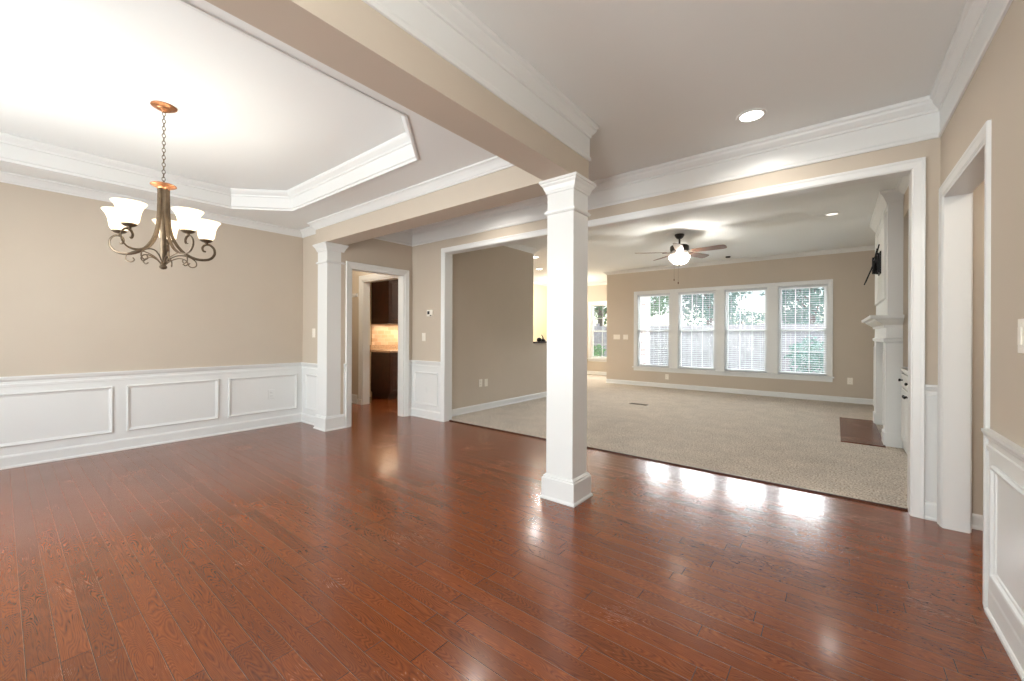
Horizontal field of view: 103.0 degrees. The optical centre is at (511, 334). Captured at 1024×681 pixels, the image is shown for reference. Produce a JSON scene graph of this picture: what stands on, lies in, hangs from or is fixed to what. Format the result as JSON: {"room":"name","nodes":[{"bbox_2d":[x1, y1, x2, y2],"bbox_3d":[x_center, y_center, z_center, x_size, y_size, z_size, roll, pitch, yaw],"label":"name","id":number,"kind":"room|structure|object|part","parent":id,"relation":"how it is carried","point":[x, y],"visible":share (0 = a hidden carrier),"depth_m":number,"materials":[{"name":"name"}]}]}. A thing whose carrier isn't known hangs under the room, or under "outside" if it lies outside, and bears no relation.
{"room":"empty dining room","nodes":[
{"label":"empty dining room","id":0,"kind":"room"},
{"bbox_2d":[0,182,302,376],"bbox_3d":[-4.099,-0.219,4.145,0.120,2.800,4.034,0,0,38],"label":"wall","id":1,"kind":"structure","parent":0,"point":[70,303],"depth_m":4.21,"materials":[{"name":"beige paint"}]},
{"bbox_2d":[0,362,316,469],"bbox_3d":[-3.836,0.777,3.933,0.562,0.810,3.794,0,0,38],"label":"trim","id":2,"kind":"structure","parent":1,"relation":"attached to","point":[52,417],"depth_m":4.27,"materials":[{"name":"white paint"}]},
{"bbox_2d":[0,156,514,237],"bbox_3d":[-2.462,-1.368,2.849,4.047,0.084,3.794,0,0,38],"label":"trim","id":3,"kind":"structure","parent":1,"relation":"attached to","point":[494,164],"depth_m":3.97,"materials":[{"name":"white paint"}]},
{"bbox_2d":[303,234,317,363],"bbox_3d":[-3.067,-0.214,5.825,2.130,2.800,0.120,0,0,38],"label":"wall","id":4,"kind":"structure","parent":0,"point":[310,255],"depth_m":5.46,"materials":[{"name":"beige paint"}]},
{"bbox_2d":[340,238,411,413],"bbox_3d":[-1.876,-0.194,5.652,0.120,2.770,1.110,0,0,38],"label":"wall","id":5,"kind":"structure","parent":0,"point":[372,251],"depth_m":5.55,"materials":[{"name":"beige paint"}]},
{"bbox_2d":[343,364,346,425],"bbox_3d":[-2.136,0.780,5.209,0.030,0.820,0.023,0,0,38],"label":"trim","id":6,"kind":"structure","parent":5,"relation":"attached to","point":[344,364],"depth_m":5.21,"materials":[{"name":"white paint"}]},
{"bbox_2d":[345,261,408,426],"bbox_3d":[-1.871,0.124,5.641,0.150,2.135,0.980,0,0,38],"label":"trim","id":7,"kind":"structure","parent":5,"relation":"attached to","point":[403,275],"depth_m":5.92,"materials":[{"name":"white paint"}]},
{"bbox_2d":[205,0,588,244],"bbox_3d":[-2.104,-1.360,2.659,3.709,0.440,3.940,0,0,38],"label":"beam","id":8,"kind":"structure","parent":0,"point":[350,37],"depth_m":2.02,"materials":[{"name":"beige paint"}]},
{"bbox_2d":[370,283,546,396],"bbox_3d":[-1.137,-0.190,9.863,0.132,2.770,8.606,0,0,38],"label":"wall","id":9,"kind":"structure","parent":0,"point":[539,291],"depth_m":12.00,"materials":[{"name":"beige paint"}]},
{"bbox_2d":[352,394,356,403],"bbox_3d":[-3.220,1.110,6.747,0.513,0.150,1.130,0,0,38],"label":"baseboard","id":10,"kind":"structure","parent":9,"relation":"attached to","point":[354,397],"depth_m":7.06,"materials":[{"name":"white paint"}]},
{"bbox_2d":[371,279,397,324],"bbox_3d":[-1.933,-0.641,8.305,0.580,0.875,1.800,0,0,38],"label":"upper cabinet","id":11,"kind":"object","parent":9,"relation":"attached to","point":[384,294],"visible":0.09,"depth_m":7.59,"materials":[{"name":"brown wood"}]},
{"bbox_3d":[-2.132,-0.620,7.645,0.029,0.760,0.420,0,0,38],"label":"door","id":12,"kind":"part","parent":11,"relation":"part of","materials":[{"name":"brown wood"}]},
{"bbox_2d":[0,0,966,282],"bbox_3d":[1.201,-1.534,5.436,9.290,0.280,12.640,0,0,38],"label":"ceiling","id":13,"kind":"structure","parent":0,"point":[661,81],"depth_m":2.67,"materials":[{"name":"white paint"}]},
{"bbox_2d":[101,101,220,269],"bbox_3d":[-2.445,-1.035,2.893,0.659,1.151,0.639,0,0,38],"label":"chandelier","id":14,"kind":"object","parent":13,"relation":"hanging from","point":[126,213],"visible":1,"depth_m":2.83,"materials":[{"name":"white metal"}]},
{"bbox_3d":[-2.700,-0.785,2.801,0.180,0.136,0.180,0,0,38],"label":"lamp shade","id":15,"kind":"part","parent":14,"relation":"part of","materials":[{"name":"white glass"}]},
{"bbox_3d":[-2.463,-0.784,2.623,0.180,0.136,0.180,0,0,38],"label":"lamp shade","id":16,"kind":"part","parent":14,"relation":"part of","materials":[{"name":"white glass"}]},
{"bbox_3d":[-2.618,-0.789,2.826,0.298,0.475,0.014,0,0,-17],"label":"arm","id":17,"kind":"part","parent":14,"relation":"part of","materials":[{"name":"brown metal"}]},
{"bbox_3d":[-2.462,-0.788,2.709,0.015,0.475,0.297,0,0,1],"label":"arm","id":18,"kind":"part","parent":14,"relation":"part of","materials":[{"name":"brown metal"}]},
{"bbox_3d":[-2.458,-1.044,2.875,0.148,0.038,0.148,0,0,38],"label":"dish","id":19,"kind":"part","parent":14,"relation":"part of","materials":[{"name":"orange metal"}]},
{"bbox_3d":[-2.459,-0.768,2.875,0.036,0.514,0.036,0,0,38],"label":"rod","id":20,"kind":"part","parent":14,"relation":"part of","materials":[{"name":"brown metal"}]},
{"bbox_3d":[-2.456,-1.327,2.875,0.017,0.494,0.017,0,0,-7],"label":"chain","id":21,"kind":"part","parent":14,"relation":"part of","materials":[{"name":"brown metal"}]},
{"bbox_3d":[-2.603,-0.785,3.081,0.180,0.136,0.180,0,0,38],"label":"lamp shade","id":22,"kind":"part","parent":14,"relation":"part of","materials":[{"name":"white glass"}]},
{"bbox_3d":[-2.554,-0.790,3.011,0.020,0.471,0.291,0,0,-35],"label":"arm","id":23,"kind":"part","parent":14,"relation":"part of","materials":[{"name":"brown metal"}]},
{"bbox_3d":[-2.302,-0.789,2.820,0.291,0.471,0.020,0,0,19],"label":"arm","id":24,"kind":"part","parent":14,"relation":"part of","materials":[{"name":"brown metal"}]},
{"bbox_3d":[-2.221,-0.783,2.792,0.180,0.136,0.180,0,0,38],"label":"lamp shade","id":25,"kind":"part","parent":14,"relation":"part of","materials":[{"name":"white glass"}]},
{"bbox_3d":[-2.359,-0.787,3.007,0.009,0.476,0.299,0,0,37],"label":"arm","id":26,"kind":"part","parent":14,"relation":"part of","materials":[{"name":"brown metal"}]},
{"bbox_3d":[-2.307,-0.784,3.076,0.180,0.136,0.180,0,0,38],"label":"lamp shade","id":27,"kind":"part","parent":14,"relation":"part of","materials":[{"name":"white glass"}]},
{"bbox_2d":[0,0,418,211],"bbox_3d":[-2.470,-1.507,2.879,3.160,0.207,2.750,0,0,38],"label":"trim","id":28,"kind":"structure","parent":13,"relation":"attached to","point":[400,151],"depth_m":3.74,"materials":[{"name":"white paint"}]},
{"bbox_2d":[653,230,726,283],"bbox_3d":[2.605,-1.160,6.246,1.248,0.796,1.283,0,0,38],"label":"ceiling fan","id":29,"kind":"object","parent":13,"relation":"hanging from","point":[678,256],"visible":1,"depth_m":6.19,"materials":[{"name":"white glass"}]},
{"bbox_3d":[2.403,-1.270,5.892,0.136,0.037,0.475,0,0,24],"label":"blade","id":30,"kind":"part","parent":29,"relation":"part of","materials":[{"name":"brown wood"}]},
{"bbox_3d":[2.579,-1.151,6.282,0.296,0.138,0.296,0,0,38],"label":"lamp shade","id":31,"kind":"part","parent":29,"relation":"part of","materials":[{"name":"white glass"}]},
{"bbox_3d":[2.952,-1.267,6.492,0.475,0.037,0.136,0,0,-30],"label":"blade","id":32,"kind":"part","parent":29,"relation":"part of","materials":[{"name":"brown wood"}]},
{"bbox_3d":[2.895,-1.268,5.993,0.475,0.037,0.136,0,0,42],"label":"blade","id":33,"kind":"part","parent":29,"relation":"part of","materials":[{"name":"brown wood"}]},
{"bbox_2d":[736,108,766,122],"bbox_3d":[1.706,-1.558,2.903,0.192,0.006,0.192,0,0,38],"label":"recessed light","id":34,"kind":"object","parent":13,"relation":"in","point":[751,115],"visible":1,"depth_m":2.90,"materials":[{"name":"white paint"}]},
{"bbox_2d":[824,212,839,215],"bbox_3d":[4.110,-1.547,5.234,0.162,0.006,0.162,0,0,38],"label":"recessed light","id":35,"kind":"object","parent":13,"relation":"in","point":[832,213],"visible":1,"depth_m":5.23,"materials":[{"name":"white paint"}]},
{"bbox_2d":[452,246,546,408],"bbox_3d":[0.234,-0.184,7.402,0.120,2.770,4.016,0,0,38],"label":"wall","id":36,"kind":"structure","parent":0,"point":[492,288],"depth_m":6.65,"materials":[{"name":"beige paint"}]},
{"bbox_2d":[452,371,872,416],"bbox_3d":[2.069,1.148,9.758,7.372,0.100,6.790,0,0,-10],"label":"baseboard","id":37,"kind":"structure","parent":36,"relation":"attached to","point":[479,407],"depth_m":7.72,"materials":[{"name":"white paint"}]},
{"bbox_2d":[0,397,1021,680],"bbox_3d":[0.156,1.251,4.136,9.290,0.100,9.320,0,0,38],"label":"floor","id":38,"kind":"structure","parent":0,"point":[385,546],"depth_m":2.06,"materials":[{"name":"brown wood"}]},
{"bbox_2d":[312,241,348,431],"bbox_3d":[-2.317,0.025,5.196,0.330,2.330,0.305,0,0,38],"label":"square column","id":39,"kind":"structure","parent":38,"relation":"on","point":[328,417],"depth_m":5.11,"materials":[{"name":"white paint"}]},
{"bbox_2d":[371,352,397,398],"bbox_3d":[-1.903,0.761,8.301,0.638,0.860,1.760,0,0,38],"label":"base cabinet","id":40,"kind":"object","parent":38,"relation":"on","point":[384,366],"visible":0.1,"depth_m":7.56,"materials":[{"name":"brown wood"}]},
{"bbox_2d":[370,345,397,352],"bbox_3d":[-1.911,0.266,8.290,0.640,0.130,1.790,0,0,38],"label":"countertop","id":41,"kind":"structure","parent":40,"relation":"on","point":[373,348],"depth_m":7.88,"materials":[{"name":"stone"}]},
{"bbox_3d":[-2.091,0.710,7.608,0.029,0.720,0.420,0,0,38],"label":"door","id":42,"kind":"part","parent":40,"relation":"part of","materials":[{"name":"brown wood"}]},
{"bbox_2d":[539,172,596,507],"bbox_3d":[0.410,0.037,3.030,0.314,2.330,0.305,0,0,38],"label":"square column","id":43,"kind":"structure","parent":38,"relation":"on","point":[566,480],"depth_m":2.95,"materials":[{"name":"white paint"}]},
{"bbox_2d":[449,420,907,510],"bbox_3d":[0.930,1.198,4.237,4.592,0.013,0.015,0,0,38],"label":"transition piece","id":44,"kind":"object","parent":38,"relation":"on","point":[819,492],"visible":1,"depth_m":3.48,"materials":[{"name":"brown wood"}]},
{"bbox_2d":[587,285,606,371],"bbox_3d":[2.566,-0.173,12.341,2.610,2.770,0.120,0,0,38],"label":"wall","id":45,"kind":"structure","parent":0,"point":[597,292],"depth_m":12.28,"materials":[{"name":"beige paint"}]},
{"bbox_2d":[587,301,606,361],"bbox_3d":[2.780,-0.098,12.072,1.200,1.811,0.075,0,0,38],"label":"trim","id":46,"kind":"structure","parent":45,"relation":"attached to","point":[589,358],"depth_m":12.39,"materials":[{"name":"white paint"}]},
{"bbox_2d":[591,304,606,358],"bbox_3d":[2.833,-0.107,12.140,1.000,1.640,0.098,0,0,38],"label":"window","id":47,"kind":"structure","parent":45,"relation":"in","point":[592,305],"depth_m":12.40,"materials":[{"name":"white paint"}]},
{"bbox_3d":[2.827,0.282,12.134,0.956,0.818,0.028,0,0,38],"label":"sash","id":48,"kind":"part","parent":47,"relation":"part of","materials":[{"name":"white paint"}]},
{"bbox_3d":[2.850,-0.496,12.158,0.956,0.818,0.028,0,0,38],"label":"sash","id":49,"kind":"part","parent":47,"relation":"part of","materials":[{"name":"glass"}]},
{"bbox_2d":[352,137,983,514],"bbox_3d":[0.553,-0.182,4.531,9.170,2.770,0.156,0,0,38],"label":"wall","id":50,"kind":"structure","parent":0,"point":[426,258],"depth_m":2.98,"materials":[{"name":"beige paint"}]},
{"bbox_2d":[357,274,397,404],"bbox_3d":[-2.106,0.095,6.644,1.240,2.190,0.159,0,0,38],"label":"trim","id":51,"kind":"structure","parent":50,"relation":"attached to","point":[365,280],"depth_m":6.94,"materials":[{"name":"white paint"}]},
{"bbox_2d":[422,333,425,340],"bbox_3d":[-1.275,0.032,5.871,0.075,0.118,0.017,0,0,38],"label":"light switch","id":52,"kind":"object","parent":50,"relation":"attached to","point":[423,334],"visible":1,"depth_m":5.86,"materials":[{"name":"plastic"}]},
{"bbox_2d":[408,360,440,420],"bbox_3d":[-1.256,0.784,5.814,0.656,0.820,0.079,0,0,38],"label":"trim","id":53,"kind":"structure","parent":50,"relation":"attached to","point":[421,373],"depth_m":5.85,"materials":[{"name":"white paint"}]},
{"bbox_2d":[427,310,432,315],"bbox_3d":[-1.164,-0.307,5.777,0.120,0.093,0.029,0,0,38],"label":"thermostat","id":54,"kind":"object","parent":50,"relation":"attached to","point":[429,312],"visible":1,"depth_m":5.76,"materials":[{"name":"plastic"}]},
{"bbox_2d":[440,157,925,518],"bbox_3d":[0.919,-0.001,4.217,4.776,2.410,0.172,0,0,38],"label":"trim","id":55,"kind":"structure","parent":50,"relation":"attached to","point":[915,169],"depth_m":2.84,"materials":[{"name":"white paint"}]},
{"bbox_2d":[924,384,937,521],"bbox_3d":[2.748,0.770,2.667,0.067,0.885,0.030,0,0,38],"label":"trim","id":56,"kind":"structure","parent":50,"relation":"attached to","point":[931,391],"depth_m":2.67,"materials":[{"name":"white paint"}]},
{"bbox_2d":[451,374,907,508],"bbox_3d":[2.381,1.255,7.822,8.190,0.112,7.420,0,0,38],"label":"floor","id":57,"kind":"structure","parent":0,"point":[794,442],"depth_m":4.92,"materials":[{"name":"beige carpet"}]},
{"bbox_2d":[840,189,907,447],"bbox_3d":[4.634,-0.163,4.991,0.950,2.769,1.920,0,0,38],"label":"fireplace","id":58,"kind":"object","parent":57,"relation":"on","point":[887,221],"visible":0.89,"depth_m":4.41,"materials":[{"name":"white paint"}]},
{"bbox_2d":[864,244,880,284],"bbox_3d":[4.568,-0.878,5.167,0.156,0.464,0.350,0,0,38],"label":"television mount","id":59,"kind":"object","parent":58,"relation":"attached to","point":[876,260],"visible":1,"depth_m":5.07,"materials":[{"name":"black metal"}]},
{"bbox_3d":[4.633,-0.874,5.191,0.077,0.210,0.175,0,0,38],"label":"arm","id":60,"kind":"part","parent":59,"relation":"part of","materials":[{"name":"black metal"}]},
{"bbox_3d":[4.638,-0.898,5.157,0.034,0.280,0.280,0,0,38],"label":"wall plate","id":61,"kind":"part","parent":59,"relation":"part of","materials":[{"name":"black metal"}]},
{"bbox_3d":[4.562,-0.879,5.051,0.022,0.960,1.340,0,0,38],"label":"overmantel panel","id":62,"kind":"part","parent":58,"relation":"part of","materials":[{"name":"white paint"}]},
{"bbox_2d":[861,315,903,328],"bbox_3d":[4.728,-0.143,4.917,0.710,0.130,1.920,0,0,38],"label":"mantel shelf","id":63,"kind":"object","parent":58,"relation":"attached to","point":[875,321],"depth_m":4.36,"materials":[{"name":"white paint"}]},
{"bbox_3d":[4.766,-1.477,4.892,0.630,0.139,1.760,0,0,38],"label":"crown","id":64,"kind":"part","parent":58,"relation":"part of","materials":[{"name":"white paint"}]},
{"bbox_2d":[898,368,907,453],"bbox_3d":[3.696,0.782,3.450,0.477,0.870,1.945,0,0,38],"label":"base cabinet","id":65,"kind":"object","parent":57,"relation":"on","point":[904,376],"visible":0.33,"depth_m":4.12,"materials":[{"name":"white paint"}]},
{"bbox_3d":[3.998,0.471,4.143,0.016,0.135,0.462,0,0,38],"label":"drawer","id":66,"kind":"part","parent":65,"relation":"part of","materials":[{"name":"white paint"}]},
{"bbox_3d":[3.994,0.834,4.144,0.021,0.550,0.462,0,0,38],"label":"door","id":67,"kind":"part","parent":65,"relation":"part of","materials":[{"name":"white paint"}]},
{"bbox_2d":[901,368,907,373],"bbox_3d":[3.710,0.365,3.441,0.445,0.035,1.945,0,0,38],"label":"countertop","id":68,"kind":"structure","parent":65,"relation":"on","point":[905,370],"depth_m":4.11,"materials":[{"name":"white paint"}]},
{"bbox_2d":[607,250,875,398],"bbox_3d":[4.582,-0.164,8.471,5.600,2.770,0.175,0,0,38],"label":"wall","id":69,"kind":"structure","parent":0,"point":[853,301],"depth_m":8.03,"materials":[{"name":"beige paint"}]},
{"bbox_2d":[637,295,669,367],"bbox_3d":[3.321,-0.097,9.518,0.765,1.705,0.098,0,0,38],"label":"window","id":70,"kind":"structure","parent":69,"relation":"attached to","point":[639,298],"depth_m":9.59,"materials":[{"name":"white paint"}]},
{"bbox_3d":[3.338,-0.502,9.536,0.721,0.850,0.028,0,0,38],"label":"sash","id":71,"kind":"part","parent":70,"relation":"part of","materials":[{"name":"glass"}]},
{"bbox_3d":[3.315,0.308,9.512,0.721,0.850,0.028,0,0,38],"label":"sash","id":72,"kind":"part","parent":70,"relation":"part of","materials":[{"name":"glass"}]},
{"bbox_2d":[637,293,669,367],"bbox_3d":[3.288,-0.101,9.476,0.755,1.692,0.048,0,0,38],"label":"window blind","id":73,"kind":"object","parent":69,"relation":"attached to","point":[661,294],"visible":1,"depth_m":9.45,"materials":[{"name":"white plastic"}]},
{"bbox_3d":[3.284,0.735,9.476,0.751,0.020,0.048,0,0,38],"label":"rail","id":74,"kind":"part","parent":73,"relation":"part of","materials":[{"name":"white plastic"}]},
{"bbox_2d":[678,292,714,369],"bbox_3d":[4.058,-0.094,8.933,0.765,1.705,0.098,0,0,38],"label":"window","id":75,"kind":"structure","parent":69,"relation":"attached to","point":[680,330],"depth_m":9.01,"materials":[{"name":"white paint"}]},
{"bbox_3d":[4.074,-0.499,8.951,0.721,0.850,0.028,0,0,38],"label":"sash","id":76,"kind":"part","parent":75,"relation":"part of","materials":[{"name":"glass"}]},
{"bbox_3d":[4.051,0.312,8.928,0.721,0.850,0.028,0,0,38],"label":"sash","id":77,"kind":"part","parent":75,"relation":"part of","materials":[{"name":"glass"}]},
{"bbox_2d":[678,290,714,369],"bbox_3d":[4.024,-0.097,8.891,0.755,1.692,0.048,0,0,38],"label":"window blind","id":78,"kind":"object","parent":69,"relation":"attached to","point":[712,291],"visible":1,"depth_m":8.90,"materials":[{"name":"white plastic"}]},
{"bbox_3d":[4.020,0.739,8.891,0.751,0.020,0.048,0,0,38],"label":"rail","id":79,"kind":"part","parent":78,"relation":"part of","materials":[{"name":"white plastic"}]},
{"bbox_2d":[725,287,766,372],"bbox_3d":[4.760,-0.094,8.306,0.755,1.692,0.048,0,0,38],"label":"window blind","id":80,"kind":"object","parent":69,"relation":"attached to","point":[764,288],"visible":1,"depth_m":8.29,"materials":[{"name":"white plastic"}]},
{"bbox_3d":[4.760,-0.086,8.306,0.003,1.652,0.044,0,0,38],"label":"ladder cord","id":81,"kind":"part","parent":80,"relation":"part of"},
{"bbox_3d":[4.756,0.742,8.306,0.751,0.020,0.048,0,0,38],"label":"rail","id":82,"kind":"part","parent":80,"relation":"part of","materials":[{"name":"white plastic"}]},
{"bbox_3d":[4.965,-0.085,8.144,0.003,1.652,0.044,0,0,38],"label":"ladder cord","id":83,"kind":"part","parent":80,"relation":"part of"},
{"bbox_2d":[725,287,767,372],"bbox_3d":[4.794,-0.090,8.349,0.765,1.705,0.098,0,0,38],"label":"window","id":84,"kind":"structure","parent":69,"relation":"attached to","point":[727,329],"depth_m":8.41,"materials":[{"name":"white paint"}]},
{"bbox_3d":[4.787,0.315,8.343,0.721,0.850,0.028,0,0,38],"label":"sash","id":85,"kind":"part","parent":84,"relation":"part of","materials":[{"name":"glass"}]},
{"bbox_3d":[4.810,-0.495,8.367,0.721,0.850,0.028,0,0,38],"label":"sash","id":86,"kind":"part","parent":84,"relation":"part of","materials":[{"name":"glass"}]},
{"bbox_2d":[778,284,826,375],"bbox_3d":[5.496,-0.090,7.722,0.755,1.692,0.048,0,0,38],"label":"window blind","id":87,"kind":"object","parent":69,"relation":"attached to","point":[815,285],"visible":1,"depth_m":7.71,"materials":[{"name":"white plastic"}]},
{"bbox_3d":[5.291,-0.083,7.885,0.003,1.652,0.044,0,0,38],"label":"ladder cord","id":88,"kind":"part","parent":87,"relation":"part of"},
{"bbox_3d":[5.492,0.746,7.722,0.751,0.020,0.048,0,0,38],"label":"rail","id":89,"kind":"part","parent":87,"relation":"part of","materials":[{"name":"white plastic"}]},
{"bbox_3d":[5.701,-0.082,7.559,0.003,1.652,0.044,0,0,38],"label":"ladder cord","id":90,"kind":"part","parent":87,"relation":"part of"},
{"bbox_2d":[778,284,827,375],"bbox_3d":[5.530,-0.087,7.764,0.765,1.705,0.098,0,0,38],"label":"window","id":91,"kind":"structure","parent":69,"relation":"attached to","point":[780,329],"depth_m":7.75,"materials":[{"name":"white paint"}]},
{"bbox_3d":[5.524,0.318,7.759,0.721,0.850,0.028,0,0,38],"label":"sash","id":92,"kind":"part","parent":91,"relation":"part of","materials":[{"name":"glass"}]},
{"bbox_3d":[5.546,-0.492,7.782,0.721,0.850,0.028,0,0,38],"label":"sash","id":93,"kind":"part","parent":91,"relation":"part of","materials":[{"name":"glass"}]},
{"bbox_2d":[847,378,852,384],"bbox_3d":[6.030,0.828,7.270,0.075,0.118,0.009,0,0,38],"label":"wall outlet","id":94,"kind":"object","parent":69,"relation":"attached to","point":[849,380],"visible":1,"depth_m":7.26,"materials":[{"name":"plastic"}]},
{"bbox_2d":[903,0,1023,447],"bbox_3d":[3.175,-0.170,2.670,0.588,2.770,10.770,0,0,38],"label":"wall","id":95,"kind":"structure","parent":0,"point":[995,91],"depth_m":1.66,"materials":[{"name":"beige paint"}]},
{"bbox_2d":[362,0,1012,246],"bbox_3d":[-0.900,-1.439,2.389,5.456,0.269,5.014,0,0,38],"label":"trim","id":96,"kind":"structure","parent":95,"relation":"attached to","point":[447,28],"depth_m":2.75,"materials":[{"name":"white paint"}]},
{"bbox_2d":[504,176,908,285],"bbox_3d":[2.375,-1.518,7.782,7.970,0.079,7.266,0,0,38],"label":"trim","id":97,"kind":"structure","parent":95,"relation":"attached to","point":[903,183],"depth_m":7.89,"materials":[{"name":"white paint"}]},
{"bbox_2d":[937,119,991,607],"bbox_3d":[2.473,0.121,2.163,0.152,2.180,1.115,0,0,38],"label":"trim","id":98,"kind":"structure","parent":95,"relation":"attached to","point":[955,220],"depth_m":2.51,"materials":[{"name":"white paint"}]},
{"bbox_2d":[981,428,1023,680],"bbox_3d":[0.863,0.804,0.260,0.030,0.800,3.884,0,0,38],"label":"wainscoting","id":99,"kind":"structure","parent":95,"relation":"attached to","point":[1004,611],"depth_m":1.58,"materials":[{"name":"white paint"}]},
{"bbox_2d":[1017,319,1023,352],"bbox_3d":[1.842,0.005,1.474,0.012,0.125,0.075,0,0,38],"label":"light switch","id":100,"kind":"object","parent":95,"relation":"attached to","point":[1020,333],"visible":1,"depth_m":1.47,"materials":[{"name":"plastic"}]},
{"bbox_3d":[0.893,0.147,8.290,0.250,0.025,1.845,0,0,38],"label":"bar ledge","id":101,"kind":"object","parent":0,"visible":0},
{"bbox_2d":[537,336,545,341],"bbox_3d":[0.557,0.065,7.778,0.110,0.135,0.230,0,0,38],"label":"ornament","id":102,"kind":"object","parent":101,"relation":"on","point":[538,339],"visible":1,"depth_m":7.71,"materials":[{"name":"black metal"}]},
{"bbox_3d":[2.393,-0.174,0.727,1.558,2.770,3.514,0,0,38],"label":"wall","id":103,"kind":"structure","parent":0,"visible":0},
{"bbox_2d":[972,513,982,530],"bbox_3d":[2.394,1.166,0.817,1.458,0.090,3.364,0,0,38],"label":"baseboard","id":104,"kind":"structure","parent":103,"relation":"attached to","point":[977,520],"depth_m":2.54,"materials":[{"name":"white paint"}]},
{"label":"outside","id":105,"kind":"structure","parent":0,"visible":0},
{"bbox_3d":[22.347,1.614,28.155,60.000,0.380,48.100,0,0,38],"label":"lawn","id":106,"kind":"structure","parent":105,"visible":0},
{"bbox_2d":[594,306,606,325],"bbox_3d":[6.024,-2.327,28.066,5.102,7.358,4.787,0,0,38],"label":"tree","id":107,"kind":"object","parent":106,"relation":"on","point":[601,311],"visible":0.08,"depth_m":27.63,"materials":[{"name":"green plant"}]},
{"bbox_2d":[594,344,606,356],"bbox_3d":[2.900,0.721,15.860,1.820,1.224,1.714,0,0,38],"label":"shrub","id":108,"kind":"object","parent":106,"relation":"on","point":[598,352],"visible":0.12,"depth_m":15.61,"materials":[{"name":"green plant"}]},
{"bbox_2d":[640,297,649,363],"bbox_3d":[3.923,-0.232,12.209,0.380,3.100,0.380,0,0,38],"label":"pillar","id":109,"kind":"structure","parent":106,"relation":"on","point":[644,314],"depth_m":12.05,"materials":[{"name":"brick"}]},
{"bbox_2d":[650,296,668,316],"bbox_3d":[7.398,-2.261,22.458,4.965,7.238,4.580,0,0,38],"label":"tree","id":110,"kind":"object","parent":106,"relation":"on","point":[653,303],"visible":0.09,"depth_m":21.81,"materials":[{"name":"green plant"}]},
{"bbox_2d":[594,321,823,372],"bbox_3d":[9.714,0.470,14.567,29.103,1.950,0.180,0,0,38],"label":"fence","id":111,"kind":"object","parent":106,"relation":"on","point":[733,336],"visible":0.16,"depth_m":15.55,"materials":[{"name":"white wood"}]},
{"bbox_2d":[668,292,750,324],"bbox_3d":[12.260,-1.779,25.456,4.485,6.321,5.115,0,0,-2],"label":"tree","id":112,"kind":"object","parent":106,"relation":"on","point":[697,299],"visible":0.27,"depth_m":24.92,"materials":[{"name":"green plant"}]},
{"bbox_2d":[729,308,764,328],"bbox_3d":[26.942,-0.932,47.773,6.291,4.772,6.156,0,0,-24],"label":"tree","id":113,"kind":"object","parent":106,"relation":"on","point":[733,321],"visible":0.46,"depth_m":46.55,"materials":[{"name":"green plant"}]},
{"bbox_2d":[759,287,823,323],"bbox_3d":[12.275,-0.923,16.634,3.838,4.610,3.606,0,0,38],"label":"tree","id":114,"kind":"object","parent":106,"relation":"on","point":[803,314],"visible":0.34,"depth_m":16.20,"materials":[{"name":"green plant"}]},
{"bbox_2d":[783,309,823,323],"bbox_3d":[33.425,-0.882,47.671,6.202,4.732,6.289,0,0,-29],"label":"tree","id":115,"kind":"object","parent":106,"relation":"on","point":[794,309],"visible":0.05,"depth_m":46.63,"materials":[{"name":"green plant"}]},
{"bbox_2d":[784,335,823,372],"bbox_3d":[9.609,0.697,13.133,1.300,1.382,1.300,0,0,-7],"label":"shrub","id":116,"kind":"object","parent":106,"relation":"on","point":[800,359],"visible":0.68,"depth_m":13.05,"materials":[{"name":"green plant"}]}
]}

